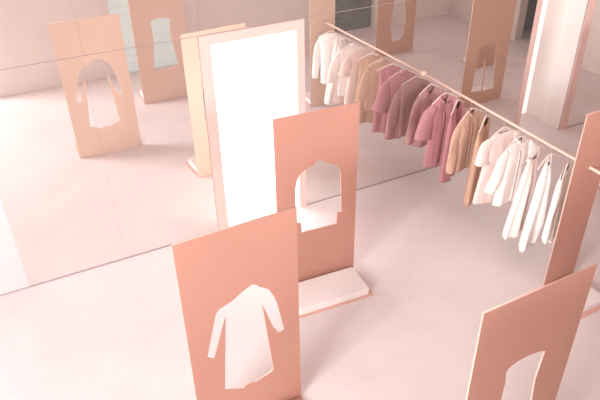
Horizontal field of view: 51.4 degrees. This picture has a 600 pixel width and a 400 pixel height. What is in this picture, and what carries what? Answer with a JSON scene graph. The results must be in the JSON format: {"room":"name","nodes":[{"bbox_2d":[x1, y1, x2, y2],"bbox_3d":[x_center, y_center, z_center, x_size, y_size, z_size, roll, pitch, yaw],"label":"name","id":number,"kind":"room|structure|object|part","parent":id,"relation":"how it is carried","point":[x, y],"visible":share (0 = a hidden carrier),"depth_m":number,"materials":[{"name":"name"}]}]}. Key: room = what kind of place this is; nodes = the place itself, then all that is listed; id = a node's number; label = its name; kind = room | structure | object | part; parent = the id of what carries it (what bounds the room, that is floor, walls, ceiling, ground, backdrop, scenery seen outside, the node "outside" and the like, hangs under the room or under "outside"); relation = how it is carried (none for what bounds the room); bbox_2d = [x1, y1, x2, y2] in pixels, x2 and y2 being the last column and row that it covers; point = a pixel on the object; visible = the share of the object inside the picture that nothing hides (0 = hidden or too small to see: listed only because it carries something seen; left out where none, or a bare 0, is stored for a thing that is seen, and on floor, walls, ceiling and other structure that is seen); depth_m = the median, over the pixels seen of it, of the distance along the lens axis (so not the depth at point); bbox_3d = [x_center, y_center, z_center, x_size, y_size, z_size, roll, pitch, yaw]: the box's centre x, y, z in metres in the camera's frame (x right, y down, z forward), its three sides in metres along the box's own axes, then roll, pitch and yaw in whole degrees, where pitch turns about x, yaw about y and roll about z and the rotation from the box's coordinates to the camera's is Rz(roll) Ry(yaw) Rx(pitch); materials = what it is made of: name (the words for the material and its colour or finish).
{"room":"clothing store","nodes":[
{"label":"clothing store","id":0,"kind":"room"},
{"bbox_2d":[0,0,588,294],"bbox_3d":[0.506,-2.300,6.733,16.100,5.300,0.030,-16,36,-22],"label":"wall","id":1,"kind":"structure","parent":0,"point":[13,276],"depth_m":6.50,"materials":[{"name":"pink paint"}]},
{"bbox_2d":[0,0,82,68],"bbox_3d":[-2.494,-1.714,5.282,1.049,1.196,0.008,-16,36,-22],"label":"mirror panel","id":2,"kind":"object","parent":1,"relation":"attached to","point":[31,31],"visible":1,"depth_m":5.52,"materials":[{"name":"clear glass"}]},
{"bbox_2d":[0,56,124,285],"bbox_3d":[-2.472,-0.206,6.259,1.029,2.381,0.008,-16,36,-22],"label":"mirror panel","id":3,"kind":"object","parent":1,"relation":"attached to","point":[56,197],"visible":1,"depth_m":6.22,"materials":[{"name":"clear glass"}]},
{"bbox_2d":[0,241,180,295],"bbox_3d":[-3.802,1.193,6.350,6.320,0.013,0.018,-16,36,-22],"label":"baseboard","id":4,"kind":"structure","parent":1,"relation":"attached to","point":[180,241],"depth_m":6.93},
{"bbox_2d":[72,0,199,54],"bbox_3d":[-1.518,-1.999,5.689,1.139,1.196,0.008,-16,36,-22],"label":"mirror panel","id":5,"kind":"object","parent":1,"relation":"attached to","point":[103,25],"visible":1,"depth_m":5.87,"materials":[{"name":"clear glass"}]},
{"bbox_2d":[82,36,217,257],"bbox_3d":[-1.510,-0.487,6.660,1.129,2.381,0.008,-16,36,-22],"label":"mirror panel","id":6,"kind":"object","parent":1,"relation":"attached to","point":[148,104],"visible":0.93,"depth_m":6.56,"materials":[{"name":"clear glass"}]},
{"bbox_2d":[196,0,303,34],"bbox_3d":[-0.488,-2.299,6.118,1.169,1.196,0.008,-16,36,-22],"label":"mirror panel","id":7,"kind":"object","parent":1,"relation":"attached to","point":[214,16],"visible":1,"depth_m":6.32,"materials":[{"name":"clear glass"}]},
{"bbox_2d":[197,18,306,229],"bbox_3d":[-0.637,-0.961,7.375,1.193,2.394,0.754,-16,36,-22],"label":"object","id":8,"kind":"structure","parent":1,"relation":"in","point":[249,74],"depth_m":7.46,"materials":[{"name":"white paint"}]},
{"bbox_3d":[-0.786,-1.106,7.675,1.035,2.315,0.030,-16,36,-22],"label":"light panel","id":9,"kind":"part","parent":8,"relation":"part of","materials":[{"name":"white plastic"}]},
{"bbox_2d":[304,0,393,17],"bbox_3d":[0.543,-2.600,6.548,1.144,1.196,0.008,-16,36,-22],"label":"mirror panel","id":10,"kind":"object","parent":1,"relation":"attached to","point":[311,7],"visible":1,"depth_m":6.76,"materials":[{"name":"clear glass"}]},
{"bbox_2d":[304,3,393,203],"bbox_3d":[0.574,-1.095,7.529,1.144,2.381,0.008,-16,36,-22],"label":"mirror panel","id":11,"kind":"object","parent":1,"relation":"attached to","point":[347,53],"visible":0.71,"depth_m":7.30,"materials":[{"name":"clear glass"}]},
{"bbox_2d":[307,165,440,204],"bbox_3d":[1.600,-0.384,8.601,3.400,0.013,0.018,-16,36,-22],"label":"baseboard","id":12,"kind":"structure","parent":1,"relation":"attached to","point":[437,165],"depth_m":8.36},
{"bbox_2d":[382,0,471,181],"bbox_3d":[1.599,-1.394,7.956,1.154,2.381,0.008,-16,36,-22],"label":"mirror panel","id":13,"kind":"object","parent":1,"relation":"attached to","point":[430,36],"visible":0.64,"depth_m":7.72,"materials":[{"name":"clear glass"}]},
{"bbox_2d":[459,0,537,138],"bbox_3d":[2.604,-1.688,8.374,1.099,2.381,0.008,-16,36,-22],"label":"mirror panel","id":14,"kind":"object","parent":1,"relation":"attached to","point":[499,31],"visible":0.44,"depth_m":8.22,"materials":[{"name":"clear glass"}]},
{"bbox_2d":[513,0,596,129],"bbox_3d":[3.430,-2.148,9.070,1.122,2.394,0.754,-16,36,-22],"label":"mirror","id":15,"kind":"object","parent":1,"relation":"in","point":[557,24],"depth_m":9.24,"materials":[{"name":"white"}]},
{"bbox_3d":[3.249,-2.283,9.357,0.950,2.315,0.030,-16,36,-22],"label":"light panel","id":16,"kind":"part","parent":15,"relation":"part of","materials":[{"name":"white plastic"}]},
{"bbox_2d":[567,0,599,126],"bbox_3d":[4.591,-2.268,9.203,1.099,2.381,0.008,-16,36,-22],"label":"mirror panel","id":17,"kind":"object","parent":1,"relation":"attached to","point":[586,100],"visible":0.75,"depth_m":9.34,"materials":[{"name":"clear glass"}]},
{"bbox_2d":[0,113,599,399],"bbox_3d":[1.964,1.458,5.867,16.100,0.100,8.200,-16,36,-22],"label":"floor","id":18,"kind":"structure","parent":0,"point":[431,263],"depth_m":6.28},
{"bbox_2d":[171,207,302,399],"bbox_3d":[-0.304,1.111,4.559,0.905,1.985,0.478,-17,36,-22],"label":"display panel","id":19,"kind":"object","parent":18,"relation":"on","point":[212,269],"visible":1,"depth_m":4.48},
{"bbox_2d":[272,102,372,318],"bbox_3d":[0.263,0.139,6.020,0.866,2.000,0.478,-14,35,-19],"label":"display panel","id":20,"kind":"object","parent":18,"relation":"on","point":[329,135],"visible":0.77,"depth_m":5.98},
{"bbox_3d":[0.280,0.975,6.565,0.866,0.005,0.478,-14,35,-19],"label":"foot plate","id":21,"kind":"part","parent":20,"relation":"part of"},
{"bbox_2d":[298,267,368,314],"bbox_3d":[0.284,0.945,6.530,0.791,0.082,0.390,-14,35,-19],"label":"block","id":22,"kind":"object","parent":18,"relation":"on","point":[340,286],"visible":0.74,"depth_m":6.48,"materials":[{"name":"stone"}]},
{"bbox_2d":[466,264,597,399],"bbox_3d":[1.530,1.448,3.983,0.891,1.987,0.478,-17,36,-22],"label":"display panel","id":23,"kind":"object","parent":18,"relation":"on","point":[546,318],"visible":1,"depth_m":3.80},
{"bbox_2d":[543,110,599,318],"bbox_3d":[2.834,0.157,5.896,0.438,2.018,0.508,-17,36,-23],"label":"display panel","id":24,"kind":"object","parent":18,"relation":"on","point":[584,182],"visible":0.88,"depth_m":6.08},
{"bbox_2d":[422,71,599,174],"bbox_3d":[2.188,-0.898,6.748,0.072,0.086,2.814,-16,36,-22],"label":"rail","id":25,"kind":"object","parent":24,"relation":"attached to","point":[424,73],"visible":1,"depth_m":6.67,"materials":[{"name":"metal"}]},
{"bbox_2d":[419,76,441,95],"bbox_3d":[1.622,-1.434,7.733,0.407,0.215,0.027,-22,38,-28],"label":"hanger","id":26,"kind":"object","parent":25,"relation":"hanging from","point":[430,76],"visible":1,"depth_m":7.72,"materials":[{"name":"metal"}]},
{"bbox_2d":[404,85,442,147],"bbox_3d":[1.633,-1.082,7.969,0.748,0.797,0.145,-22,38,-28],"label":"jacket","id":27,"kind":"object","parent":26,"relation":"hanging from","point":[431,93],"visible":0.51,"depth_m":7.81,"materials":[{"name":"pink fabric"}]},
{"bbox_2d":[432,84,456,104],"bbox_3d":[1.753,-1.292,7.517,0.407,0.215,0.027,-19,37,-25],"label":"hanger","id":28,"kind":"object","parent":25,"relation":"hanging from","point":[446,84],"visible":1,"depth_m":7.50,"materials":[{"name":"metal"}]},
{"bbox_2d":[414,92,465,167],"bbox_3d":[1.755,-0.883,7.791,0.862,0.982,0.157,-19,37,-25],"label":"dress","id":29,"kind":"object","parent":28,"relation":"hanging from","point":[432,126],"visible":0.79,"depth_m":7.64,"materials":[{"name":"pink fabric"}]},
{"bbox_2d":[451,93,463,114],"bbox_3d":[1.862,-1.175,7.340,0.031,0.215,0.407,19,38,28],"label":"hanger","id":30,"kind":"object","parent":25,"relation":"hanging from","point":[457,93],"visible":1,"depth_m":7.30,"materials":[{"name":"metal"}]},
{"bbox_2d":[439,101,462,182],"bbox_3d":[1.851,-0.727,7.613,0.162,0.997,0.422,19,38,28],"label":"dress","id":31,"kind":"object","parent":30,"relation":"hanging from","point":[456,116],"visible":0.58,"depth_m":7.48,"materials":[{"name":"pink fabric"}]},
{"bbox_2d":[460,101,481,121],"bbox_3d":[1.976,-1.052,7.153,0.407,0.215,0.027,-26,40,-33],"label":"hanger","id":32,"kind":"object","parent":25,"relation":"hanging from","point":[471,101],"visible":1,"depth_m":7.12,"materials":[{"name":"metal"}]},
{"bbox_2d":[445,107,482,173],"bbox_3d":[1.984,-0.736,7.367,0.704,0.762,0.146,-26,41,-33],"label":"jacket","id":33,"kind":"object","parent":32,"relation":"hanging from","point":[463,138],"visible":0.8,"depth_m":7.27,"materials":[{"name":"beige fabric"}]},
{"bbox_2d":[479,108,491,131],"bbox_3d":[2.084,-0.935,6.976,0.031,0.215,0.407,19,38,28],"label":"hanger","id":34,"kind":"object","parent":25,"relation":"hanging from","point":[486,108],"visible":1,"depth_m":6.93,"materials":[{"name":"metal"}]},
{"bbox_2d":[463,117,490,206],"bbox_3d":[2.076,-0.459,7.243,0.170,1.037,0.462,19,38,28],"label":"dress","id":35,"kind":"object","parent":34,"relation":"hanging from","point":[474,172],"visible":0.65,"depth_m":7.17,"materials":[{"name":"beige fabric"}]},
{"bbox_2d":[490,118,516,139],"bbox_3d":[2.216,-0.791,6.758,0.407,0.215,0.027,-18,37,-24],"label":"hanger","id":36,"kind":"object","parent":25,"relation":"hanging from","point":[504,118],"visible":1,"depth_m":6.75,"materials":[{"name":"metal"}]},
{"bbox_2d":[472,128,519,204],"bbox_3d":[2.222,-0.398,7.022,0.738,0.897,0.149,-18,37,-24],"label":"tunic","id":37,"kind":"object","parent":36,"relation":"hanging from","point":[489,152],"visible":0.62,"depth_m":6.86,"materials":[{"name":"white fabric"}]},
{"bbox_2d":[506,127,531,150],"bbox_3d":[2.327,-0.671,6.575,0.407,0.215,0.027,-20,38,-27],"label":"hanger","id":38,"kind":"object","parent":25,"relation":"hanging from","point":[521,127],"visible":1,"depth_m":6.56,"materials":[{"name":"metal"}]},
{"bbox_2d":[484,135,538,205],"bbox_3d":[2.337,-0.337,6.798,0.843,0.803,0.143,-20,38,-27],"label":"shirt","id":39,"kind":"object","parent":38,"relation":"hanging from","point":[504,181],"visible":0.9,"depth_m":6.69,"materials":[{"name":"white fabric"}]},
{"bbox_2d":[526,136,544,161],"bbox_3d":[2.434,-0.556,6.401,0.027,0.215,0.407,28,43,37],"label":"hanger","id":40,"kind":"object","parent":25,"relation":"hanging from","point":[538,136],"visible":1,"depth_m":6.37,"materials":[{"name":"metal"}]},
{"bbox_2d":[502,147,539,239],"bbox_3d":[2.395,-0.086,6.648,0.464,1.029,0.166,-29,42,-36],"label":"dress","id":41,"kind":"object","parent":40,"relation":"hanging from","point":[519,209],"visible":0.92,"depth_m":6.64,"materials":[{"name":"white fabric"}]},
{"bbox_2d":[537,144,560,169],"bbox_3d":[2.518,-0.464,6.262,0.407,0.215,0.027,-24,40,-31],"label":"hanger","id":42,"kind":"object","parent":25,"relation":"hanging from","point":[550,153],"visible":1,"depth_m":6.24,"materials":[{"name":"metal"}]},
{"bbox_2d":[518,154,551,251],"bbox_3d":[2.514,0.014,6.556,0.394,1.124,0.177,-24,40,-31],"label":"dress","id":43,"kind":"object","parent":42,"relation":"hanging from","point":[536,215],"visible":1,"depth_m":6.55,"materials":[{"name":"white fabric"}]},
{"bbox_2d":[561,154,571,181],"bbox_3d":[2.621,-0.353,6.094,0.031,0.215,0.407,19,38,28],"label":"hanger","id":44,"kind":"object","parent":25,"relation":"hanging from","point":[569,154],"visible":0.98,"depth_m":6.05,"materials":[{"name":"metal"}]},
{"bbox_2d":[541,164,571,243],"bbox_3d":[2.626,0.019,6.336,0.151,0.837,0.614,19,38,28],"label":"blouse","id":45,"kind":"object","parent":44,"relation":"hanging from","point":[555,210],"visible":0.93,"depth_m":6.20,"materials":[{"name":"white fabric"}]},
{"bbox_3d":[2.852,1.000,6.445,0.438,0.005,0.508,-17,36,-23],"label":"foot plate","id":46,"kind":"part","parent":24,"relation":"part of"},
{"bbox_2d":[583,287,599,311],"bbox_3d":[2.853,0.971,6.423,0.360,0.068,0.400,-17,36,-23],"label":"block","id":47,"kind":"object","parent":24,"relation":"on","point":[593,299],"visible":0.1,"depth_m":6.30,"materials":[{"name":"stone"}]}
]}

